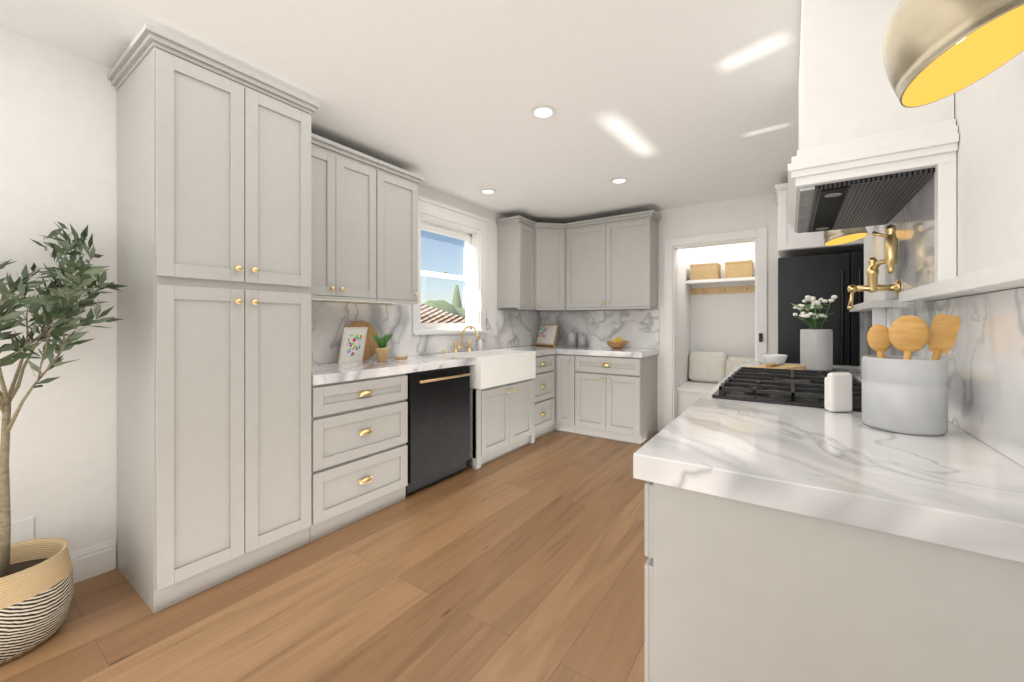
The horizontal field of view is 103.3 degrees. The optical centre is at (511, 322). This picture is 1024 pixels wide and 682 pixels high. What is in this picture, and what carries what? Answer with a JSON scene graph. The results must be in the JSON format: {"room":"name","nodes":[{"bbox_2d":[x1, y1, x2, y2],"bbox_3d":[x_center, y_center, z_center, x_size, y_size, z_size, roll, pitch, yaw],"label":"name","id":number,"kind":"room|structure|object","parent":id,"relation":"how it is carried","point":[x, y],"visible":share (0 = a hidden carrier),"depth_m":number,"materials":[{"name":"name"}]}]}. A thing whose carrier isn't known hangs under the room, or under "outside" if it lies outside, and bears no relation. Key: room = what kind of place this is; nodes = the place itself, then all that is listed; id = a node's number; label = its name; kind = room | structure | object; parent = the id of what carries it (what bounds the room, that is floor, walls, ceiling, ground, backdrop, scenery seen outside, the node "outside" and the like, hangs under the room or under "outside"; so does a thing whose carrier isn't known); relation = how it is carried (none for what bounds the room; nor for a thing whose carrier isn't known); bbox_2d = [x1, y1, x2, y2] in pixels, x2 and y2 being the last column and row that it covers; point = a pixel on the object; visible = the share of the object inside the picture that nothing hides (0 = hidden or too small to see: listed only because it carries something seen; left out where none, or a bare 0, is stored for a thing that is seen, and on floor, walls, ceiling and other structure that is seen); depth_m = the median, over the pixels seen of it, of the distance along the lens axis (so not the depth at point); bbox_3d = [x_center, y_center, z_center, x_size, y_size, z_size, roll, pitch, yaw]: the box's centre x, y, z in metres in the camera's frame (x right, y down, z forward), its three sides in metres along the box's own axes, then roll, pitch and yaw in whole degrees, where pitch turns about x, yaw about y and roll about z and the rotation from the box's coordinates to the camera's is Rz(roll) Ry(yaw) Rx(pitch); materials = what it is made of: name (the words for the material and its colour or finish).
{"room":"kitchen","nodes":[
{"label":"kitchen","id":0,"kind":"room"},
{"bbox_2d":[0,27,538,566],"bbox_3d":[-1.478,-0.020,2.836,0.190,2.440,6.500,0,0,35],"label":"wall","id":1,"kind":"structure","parent":0,"point":[58,135],"depth_m":1.85,"materials":[{"name":"paint"}]},
{"bbox_2d":[11,517,33,543],"bbox_3d":[-2.112,0.909,1.740,0.006,0.120,0.075,0,0,34],"label":"switch plate","id":2,"kind":"object","parent":1,"relation":"attached to","point":[22,530],"depth_m":1.74,"materials":[{"name":"white plastic"}]},
{"bbox_2d":[69,539,115,583],"bbox_3d":[-2.545,1.130,1.103,0.016,0.140,2.135,0,0,35],"label":"baseboard","id":3,"kind":"structure","parent":1,"relation":"attached to","point":[92,561],"depth_m":1.92,"materials":[{"name":"white wood"}]},
{"bbox_2d":[310,133,378,301],"bbox_3d":[-1.252,-0.655,2.700,0.332,1.010,0.629,0,0,35],"label":"upper cabinet","id":4,"kind":"object","parent":1,"relation":"attached to","point":[343,222],"visible":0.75,"depth_m":2.66,"materials":[{"name":"paint"}]},
{"bbox_2d":[375,160,423,303],"bbox_3d":[-0.951,-0.655,3.137,0.332,1.010,0.427,0,0,35],"label":"upper cabinet","id":5,"kind":"object","parent":1,"relation":"attached to","point":[396,234],"visible":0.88,"depth_m":3.04,"materials":[{"name":"paint"}]},
{"bbox_2d":[311,302,538,363],"bbox_3d":[-0.597,0.068,3.929,0.019,0.431,3.395,0,0,34],"label":"backsplash","id":6,"kind":"structure","parent":1,"relation":"attached to","point":[330,321],"depth_m":3.42,"materials":[{"name":"stone"}]},
{"bbox_2d":[412,195,488,334],"bbox_3d":[-0.627,-0.507,3.992,0.195,1.225,1.060,0,0,35],"label":"window","id":7,"kind":"structure","parent":1,"relation":"in","point":[442,211],"depth_m":4.12,"materials":[{"name":"white wood"}]},
{"bbox_2d":[493,325,496,335],"bbox_3d":[-0.191,0.083,4.499,0.005,0.115,0.080,0,0,34],"label":"switch plate","id":8,"kind":"object","parent":1,"relation":"attached to","point":[494,326],"depth_m":4.50,"materials":[{"name":"white plastic"}]},
{"bbox_2d":[496,215,535,309],"bbox_3d":[0.049,-0.655,4.593,0.332,1.010,0.345,0,0,35],"label":"upper cabinet","id":9,"kind":"object","parent":1,"relation":"attached to","point":[515,262],"visible":1,"depth_m":4.50,"materials":[{"name":"paint"}]},
{"bbox_2d":[0,431,658,681],"bbox_3d":[0.336,1.250,2.166,3.940,0.100,7.450,0,0,35],"label":"floor","id":10,"kind":"structure","parent":0,"point":[526,563],"depth_m":1.74,"materials":[{"name":"brown wood"}]},
{"bbox_2d":[0,538,73,665],"bbox_3d":[-1.890,1.042,1.505,0.356,0.315,0.356,0,0,35],"label":"basket","id":11,"kind":"object","parent":10,"relation":"on","point":[36,589],"visible":1,"depth_m":1.48,"materials":[{"name":"wicker"}]},
{"bbox_2d":[0,221,125,577],"bbox_3d":[-1.841,0.256,1.420,0.775,1.412,0.762,0,0,35],"label":"tree","id":12,"kind":"object","parent":11,"relation":"in","point":[58,300],"visible":1,"depth_m":1.50,"materials":[{"name":"green plant"}]},
{"bbox_2d":[107,23,319,612],"bbox_3d":[-1.501,-0.002,2.086,0.617,2.404,0.726,0,0,35],"label":"pantry","id":13,"kind":"object","parent":10,"relation":"on","point":[214,324],"visible":1,"depth_m":1.86,"materials":[{"name":"paint"}]},
{"bbox_2d":[310,374,407,541],"bbox_3d":[-1.127,0.770,2.636,0.611,0.859,0.667,0,0,35],"label":"base cabinet","id":14,"kind":"object","parent":10,"relation":"on","point":[359,450],"visible":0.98,"depth_m":2.44,"materials":[{"name":"paint"}]},
{"bbox_2d":[311,345,554,384],"bbox_3d":[-0.358,0.312,3.765,0.598,0.055,3.395,0,0,34],"label":"countertop","id":15,"kind":"structure","parent":14,"relation":"on","point":[327,373],"depth_m":2.78,"materials":[{"name":"stone"}]},
{"bbox_2d":[338,327,367,363],"bbox_3d":[-1.136,0.158,2.898,0.066,0.256,0.210,0,0,26],"label":"picture frame","id":16,"kind":"object","parent":15,"relation":"on","point":[353,341],"visible":1,"depth_m":2.88,"materials":[{"name":"white paper"}]},
{"bbox_2d":[348,321,378,359],"bbox_3d":[-1.126,0.132,3.043,0.058,0.298,0.300,0,0,35],"label":"round board","id":17,"kind":"object","parent":15,"relation":"on","point":[371,344],"visible":0.46,"depth_m":3.08,"materials":[{"name":"brown wood"}]},
{"bbox_2d":[371,331,392,360],"bbox_3d":[-0.948,0.170,3.039,0.164,0.228,0.203,0,0,35],"label":"succulent pot","id":18,"kind":"object","parent":15,"relation":"on","point":[382,351],"visible":1,"depth_m":3.00,"materials":[{"name":"brown wood"}]},
{"bbox_2d":[395,356,406,359],"bbox_3d":[-0.844,0.268,3.080,0.089,0.027,0.028,0,0,-29],"label":"handle","id":19,"kind":"object","parent":15,"relation":"on","point":[401,358],"visible":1,"depth_m":3.07,"materials":[{"name":"brown wood"}]},
{"bbox_2d":[453,325,479,352],"bbox_3d":[-0.412,0.154,3.936,0.251,0.260,0.274,0,0,35],"label":"faucet","id":20,"kind":"object","parent":15,"relation":"on","point":[462,345],"visible":0.96,"depth_m":3.95,"materials":[{"name":"gold metal"}]},
{"bbox_2d":[478,335,482,349],"bbox_3d":[-0.329,0.204,4.206,0.056,0.159,0.051,0,0,35],"label":"soap bottle","id":21,"kind":"object","parent":15,"relation":"on","point":[480,344],"visible":0.85,"depth_m":4.19,"materials":[{"name":"white plastic"}]},
{"bbox_2d":[435,349,535,388],"bbox_3d":[-0.224,0.410,3.806,0.520,0.264,0.860,0,0,35],"label":"sink","id":22,"kind":"object","parent":15,"relation":"in","point":[492,368],"visible":0.83,"depth_m":3.61,"materials":[{"name":"white ceramic"}]},
{"bbox_2d":[406,366,470,494],"bbox_3d":[-0.721,0.764,3.148,0.601,0.842,0.620,0,0,35],"label":"dishwasher","id":23,"kind":"object","parent":10,"relation":"on","point":[438,442],"visible":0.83,"depth_m":2.96,"materials":[{"name":"black stainless steel"},{"name":"brass"}]},
{"bbox_2d":[467,378,534,469],"bbox_3d":[-0.270,0.873,3.838,0.662,0.655,0.900,0,0,35],"label":"base cabinet","id":24,"kind":"object","parent":10,"relation":"on","point":[502,420],"visible":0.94,"depth_m":3.57,"materials":[{"name":"paint"}]},
{"bbox_2d":[535,354,553,438],"bbox_3d":[0.102,0.770,4.424,0.611,0.859,0.482,0,0,35],"label":"base cabinet","id":25,"kind":"object","parent":10,"relation":"on","point":[544,401],"visible":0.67,"depth_m":4.28,"materials":[{"name":"paint"}]},
{"bbox_2d":[553,354,554,430],"bbox_3d":[0.406,0.770,4.905,0.567,0.859,0.650,0,0,35],"label":"base","id":26,"kind":"object","parent":10,"relation":"on","point":[554,394],"visible":0.1,"depth_m":4.50,"materials":[{"name":"paint"}]},
{"bbox_2d":[555,354,575,433],"bbox_3d":[0.741,0.770,4.670,0.246,0.859,0.657,0,0,35],"label":"base cabinet","id":27,"kind":"object","parent":10,"relation":"on","point":[565,371],"visible":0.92,"depth_m":4.43,"materials":[{"name":"paint"}]},
{"bbox_2d":[575,354,656,444],"bbox_3d":[1.132,0.770,4.401,0.700,0.859,0.657,0,0,35],"label":"base cabinet","id":28,"kind":"object","parent":10,"relation":"on","point":[615,398],"visible":0.98,"depth_m":4.15,"materials":[{"name":"paint"}]},
{"bbox_2d":[522,345,658,357],"bbox_3d":[0.863,0.312,4.581,1.387,0.055,0.665,0,0,34],"label":"countertop","id":29,"kind":"structure","parent":28,"relation":"on","point":[559,349],"depth_m":4.29,"materials":[{"name":"stone"}]},
{"bbox_2d":[533,324,558,346],"bbox_3d":[0.417,0.151,5.016,0.118,0.265,0.390,0,0,-30],"label":"cookbook stand","id":30,"kind":"object","parent":29,"relation":"on","point":[547,334],"visible":1,"depth_m":4.99,"materials":[{"name":"white paper"}]},
{"bbox_2d":[567,330,575,346],"bbox_3d":[0.726,0.184,4.913,0.110,0.198,0.108,0,0,35],"label":"canister","id":31,"kind":"object","parent":29,"relation":"on","point":[571,338],"visible":1,"depth_m":4.87,"materials":[{"name":"grey ceramic"}]},
{"bbox_2d":[578,333,585,346],"bbox_3d":[0.838,0.202,4.848,0.094,0.163,0.093,0,0,35],"label":"canister","id":32,"kind":"object","parent":29,"relation":"on","point":[581,340],"visible":0.98,"depth_m":4.81,"materials":[{"name":"grey ceramic"}]},
{"bbox_2d":[606,340,627,348],"bbox_3d":[1.171,0.241,4.510,0.244,0.085,0.244,0,0,35],"label":"fruit bowl","id":33,"kind":"object","parent":29,"relation":"on","point":[616,344],"visible":0.98,"depth_m":4.43,"materials":[{"name":"brown wood"}]},
{"bbox_2d":[677,380,717,416],"bbox_3d":[2.373,0.960,4.617,0.776,0.480,0.798,0,0,35],"label":"bench","id":34,"kind":"object","parent":10,"relation":"on","point":[690,393],"visible":0.17,"depth_m":4.48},
{"bbox_2d":[688,351,726,382],"bbox_3d":[2.380,0.534,4.929,0.420,0.370,0.201,0,0,35],"label":"pillow","id":35,"kind":"object","parent":34,"relation":"on","point":[707,366],"visible":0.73,"depth_m":4.87,"materials":[{"name":"fabric"}]},
{"bbox_2d":[725,357,754,376],"bbox_3d":[2.620,0.554,4.606,0.340,0.328,0.190,0,0,42],"label":"pillow","id":36,"kind":"object","parent":34,"relation":"on","point":[732,363],"visible":0.31,"depth_m":4.62,"materials":[{"name":"beige fabric"}]},
{"bbox_2d":[778,252,863,365],"bbox_3d":[2.704,0.328,3.277,0.915,1.725,0.676,0,0,35],"label":"fridge","id":37,"kind":"object","parent":10,"relation":"on","point":[825,276],"visible":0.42,"depth_m":3.13,"materials":[{"name":"black metal"}]},
{"bbox_2d":[645,481,1023,681],"bbox_3d":[0.708,0.770,0.934,0.642,0.860,0.541,0,0,35],"label":"base cabinet","id":38,"kind":"object","parent":10,"relation":"on","point":[737,591],"visible":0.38,"depth_m":0.71,"materials":[{"name":"paint"}]},
{"bbox_2d":[633,361,1023,562],"bbox_3d":[1.287,0.312,1.773,0.682,0.055,2.620,0,0,35],"label":"countertop","id":39,"kind":"structure","parent":38,"relation":"on","point":[955,486],"depth_m":0.80,"materials":[{"name":"stone"}]},
{"bbox_2d":[747,363,805,369],"bbox_3d":[1.540,0.267,2.364,0.400,0.034,0.170,0,0,-35],"label":"cutting board","id":40,"kind":"object","parent":39,"relation":"on","point":[793,366],"visible":0.46,"depth_m":2.32,"materials":[{"name":"brown wood"}]},
{"bbox_2d":[762,354,787,363],"bbox_3d":[1.812,0.251,2.795,0.150,0.065,0.150,0,0,35],"label":"bowl","id":41,"kind":"object","parent":40,"relation":"on","point":[774,358],"visible":0.85,"depth_m":2.74,"materials":[{"name":"white ceramic"}]},
{"bbox_2d":[766,363,784,366],"bbox_3d":[1.544,0.241,2.366,0.270,0.014,0.026,0,0,-42],"label":"knife","id":42,"kind":"object","parent":40,"relation":"on","point":[772,365],"visible":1,"depth_m":2.30,"materials":[{"name":"brown wood"}]},
{"bbox_2d":[712,367,861,411],"bbox_3d":[1.218,0.263,1.759,0.505,0.042,0.880,0,0,35],"label":"cooktop","id":43,"kind":"object","parent":39,"relation":"in","point":[806,388],"visible":0.71,"depth_m":1.58,"materials":[{"name":"metal"}]},
{"bbox_2d":[800,329,832,370],"bbox_3d":[1.857,0.161,2.473,0.160,0.245,0.160,0,0,35],"label":"vase","id":44,"kind":"object","parent":39,"relation":"on","point":[816,349],"visible":0.9,"depth_m":2.41,"materials":[{"name":"white ceramic"}]},
{"bbox_2d":[791,295,837,328],"bbox_3d":[1.849,0.043,2.487,0.229,0.421,0.255,0,0,35],"label":"flowers","id":45,"kind":"object","parent":44,"relation":"in","point":[814,306],"visible":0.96,"depth_m":2.46,"materials":[{"name":"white plant"}]},
{"bbox_2d":[825,372,851,411],"bbox_3d":[1.047,0.221,1.303,0.070,0.125,0.042,0,0,0],"label":"canister","id":46,"kind":"object","parent":39,"relation":"on","point":[838,391],"visible":0.98,"depth_m":1.28,"materials":[{"name":"white ceramic"}]},
{"bbox_2d":[862,355,947,435],"bbox_3d":[1.056,0.189,1.095,0.168,0.190,0.168,0,0,35],"label":"crock","id":47,"kind":"object","parent":39,"relation":"on","point":[900,394],"visible":0.96,"depth_m":1.03,"materials":[{"name":"ceramic"}]},
{"bbox_2d":[867,325,876,351],"bbox_3d":[1.038,0.132,1.144,0.022,0.256,0.050,0,0,-34],"label":"utensil","id":48,"kind":"object","parent":47,"relation":"in","point":[872,333],"depth_m":1.15,"materials":[{"name":"brown wood"}]},
{"bbox_2d":[0,0,800,223],"bbox_3d":[0.336,-1.290,2.166,3.940,0.100,7.450,0,0,35],"label":"ceiling","id":49,"kind":"structure","parent":0,"point":[659,105],"depth_m":2.07,"materials":[{"name":"paint"}]},
{"bbox_2d":[480,189,495,194],"bbox_3d":[-0.226,-1.237,3.820,0.149,0.005,0.149,0,0,10],"label":"recessed light","id":50,"kind":"object","parent":49,"relation":"in","point":[487,191],"depth_m":3.81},
{"bbox_2d":[530,106,555,119],"bbox_3d":[0.184,-1.237,2.386,0.149,0.005,0.149,0,0,26],"label":"recessed light","id":51,"kind":"object","parent":49,"relation":"in","point":[544,112],"depth_m":2.39,"materials":[{"name":"white"}]},
{"bbox_2d":[610,178,627,183],"bbox_3d":[0.935,-1.237,3.532,0.149,0.005,0.149,0,0,26],"label":"recessed light","id":52,"kind":"object","parent":49,"relation":"in","point":[620,180],"depth_m":3.53,"materials":[{"name":"white"}]},
{"bbox_2d":[823,227,867,245],"bbox_3d":[1.945,-0.854,2.364,0.203,0.771,0.202,0,0,35],"label":"pendant light","id":53,"kind":"object","parent":49,"relation":"hanging from","point":[836,237],"visible":0.38,"depth_m":2.36,"materials":[{"name":"gold metal"}]},
{"bbox_2d":[883,0,1023,107],"bbox_3d":[0.773,-0.826,0.706,0.235,0.826,0.202,0,0,35],"label":"pendant light","id":54,"kind":"object","parent":49,"relation":"hanging from","point":[935,50],"visible":1,"depth_m":0.72,"materials":[{"name":"gold metal"}]},
{"bbox_2d":[539,193,778,431],"bbox_3d":[1.927,-0.020,4.348,3.790,2.440,0.150,0,0,35],"label":"wall","id":55,"kind":"structure","parent":0,"point":[751,212],"depth_m":4.11,"materials":[{"name":"paint"}]},
{"bbox_2d":[516,222,566,309],"bbox_3d":[0.417,-0.655,4.922,0.567,1.010,0.609,0,0,35],"label":"upper cabinet","id":56,"kind":"object","parent":55,"relation":"attached to","point":[549,266],"visible":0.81,"depth_m":4.70,"materials":[{"name":"paint"}]},
{"bbox_2d":[539,310,658,348],"bbox_3d":[0.997,0.068,4.882,1.507,0.431,0.018,0,0,34],"label":"backsplash","id":57,"kind":"structure","parent":55,"relation":"attached to","point":[598,327],"depth_m":4.79,"materials":[{"name":"stone"}]},
{"bbox_2d":[565,210,661,309],"bbox_3d":[1.122,-0.655,4.557,1.004,1.010,0.332,0,0,35],"label":"upper cabinet","id":58,"kind":"object","parent":55,"relation":"attached to","point":[611,262],"visible":1,"depth_m":4.42,"materials":[{"name":"paint"}]},
{"bbox_2d":[632,325,638,334],"bbox_3d":[1.397,0.083,4.592,0.080,0.115,0.005,0,0,34],"label":"switch plate","id":59,"kind":"object","parent":55,"relation":"attached to","point":[635,328],"depth_m":4.59,"materials":[{"name":"white plastic"}]},
{"bbox_2d":[660,325,663,335],"bbox_3d":[1.647,0.083,4.446,0.045,0.115,0.006,0,0,34],"label":"switch plate","id":60,"kind":"object","parent":55,"relation":"attached to","point":[661,326],"depth_m":4.44,"materials":[{"name":"white plastic"}]},
{"bbox_2d":[664,228,766,427],"bbox_3d":[2.098,0.142,4.218,0.950,2.115,0.170,0,0,35],"label":"trim","id":61,"kind":"structure","parent":55,"relation":"attached to","point":[758,237],"depth_m":4.33,"materials":[{"name":"white wood"}]},
{"bbox_2d":[775,183,863,257],"bbox_3d":[2.728,-0.868,3.311,0.955,0.545,0.647,0,0,35],"label":"upper cabinet","id":62,"kind":"object","parent":55,"relation":"attached to","point":[791,243],"visible":0.29,"depth_m":3.29,"materials":[{"name":"white paint"}]},
{"bbox_2d":[677,248,692,386],"bbox_3d":[2.005,-0.020,4.859,0.100,2.440,0.780,0,0,34],"label":"wall","id":63,"kind":"structure","parent":0,"point":[684,256],"depth_m":4.87,"materials":[{"name":"paint"}]},
{"bbox_2d":[693,242,754,357],"bbox_3d":[2.642,-0.020,5.010,0.980,2.440,0.150,0,0,34],"label":"wall","id":64,"kind":"structure","parent":0,"point":[724,323],"depth_m":4.94,"materials":[{"name":"paint"}]},
{"bbox_2d":[686,277,754,294],"bbox_3d":[2.514,-0.438,4.823,0.776,0.155,0.298,0,0,35],"label":"shelf","id":65,"kind":"object","parent":64,"relation":"attached to","point":[724,290],"visible":0.77,"depth_m":4.86,"materials":[{"name":"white wood"}]},
{"bbox_2d":[690,263,720,279],"bbox_3d":[2.352,-0.612,4.923,0.308,0.190,0.248,0,0,35],"label":"basket","id":66,"kind":"object","parent":65,"relation":"on","point":[705,271],"visible":0.79,"depth_m":4.83,"materials":[{"name":"wicker"}]},
{"bbox_2d":[725,260,753,277],"bbox_3d":[2.649,-0.612,4.720,0.278,0.190,0.248,0,0,35],"label":"basket","id":67,"kind":"object","parent":65,"relation":"on","point":[738,269],"visible":0.77,"depth_m":4.62,"materials":[{"name":"wicker"}]},
{"bbox_2d":[759,333,762,341],"bbox_3d":[2.389,0.140,3.891,0.030,0.080,0.039,0,0,35],"label":"strike plate","id":68,"kind":"object","parent":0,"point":[760,337],"depth_m":3.89,"materials":[{"name":"metal"}]},
{"bbox_2d":[864,50,1023,301],"bbox_3d":[1.392,-0.020,0.772,0.620,2.440,6.350,0,0,35],"label":"wall","id":69,"kind":"structure","parent":0,"point":[989,113],"depth_m":0.99,"materials":[{"name":"paint"}]},
{"bbox_2d":[849,300,889,326],"bbox_3d":[1.970,-0.020,2.237,0.083,0.176,0.880,0,0,35],"label":"shelf","id":70,"kind":"object","parent":69,"relation":"attached to","point":[877,308],"visible":0.62,"depth_m":1.95,"materials":[{"name":"white wood"}]},
{"bbox_2d":[788,0,958,299],"bbox_3d":[1.368,-0.673,1.645,0.405,1.129,0.904,0,0,35],"label":"range hood","id":71,"kind":"object","parent":69,"relation":"attached to","point":[872,151],"visible":0.9,"depth_m":1.32,"materials":[{"name":"paint"}]},
{"bbox_2d":[860,177,1023,466],"bbox_3d":[1.396,-0.092,1.346,0.020,0.753,3.200,0,0,35],"label":"backsplash","id":72,"kind":"structure","parent":69,"relation":"attached to","point":[983,356],"depth_m":1.02,"materials":[{"name":"stone"}]},
{"bbox_2d":[847,225,900,309],"bbox_3d":[1.535,-0.229,1.718,0.171,0.344,0.152,0,0,35],"label":"pot filler","id":73,"kind":"object","parent":72,"relation":"attached to","point":[890,259],"visible":1,"depth_m":1.70,"materials":[{"name":"gold metal"}]},
{"bbox_2d":[899,258,1023,302],"bbox_3d":[0.945,-0.090,0.746,0.083,0.036,1.600,0,0,35],"label":"shelf","id":74,"kind":"object","parent":69,"relation":"attached to","point":[1009,275],"visible":0.9,"depth_m":0.87,"materials":[{"name":"white wood"}]},
{"label":"outside","id":75,"kind":"structure","parent":0,"visible":0},
{"bbox_2d":[421,303,465,322],"bbox_3d":[-1.299,-0.200,7.640,6.000,2.100,2.500,0,0,-10],"label":"roof","id":76,"kind":"structure","parent":75,"point":[424,316],"depth_m":8.70,"materials":[{"name":"tile"}]},
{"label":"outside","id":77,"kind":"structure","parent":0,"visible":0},
{"bbox_2d":[423,285,465,317],"bbox_3d":[-3.217,0.059,15.475,5.046,3.005,5.489,0,0,35],"label":"trees","id":78,"kind":"object","parent":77,"point":[455,304],"depth_m":14.27,"materials":[{"name":"green plant"}]}
]}

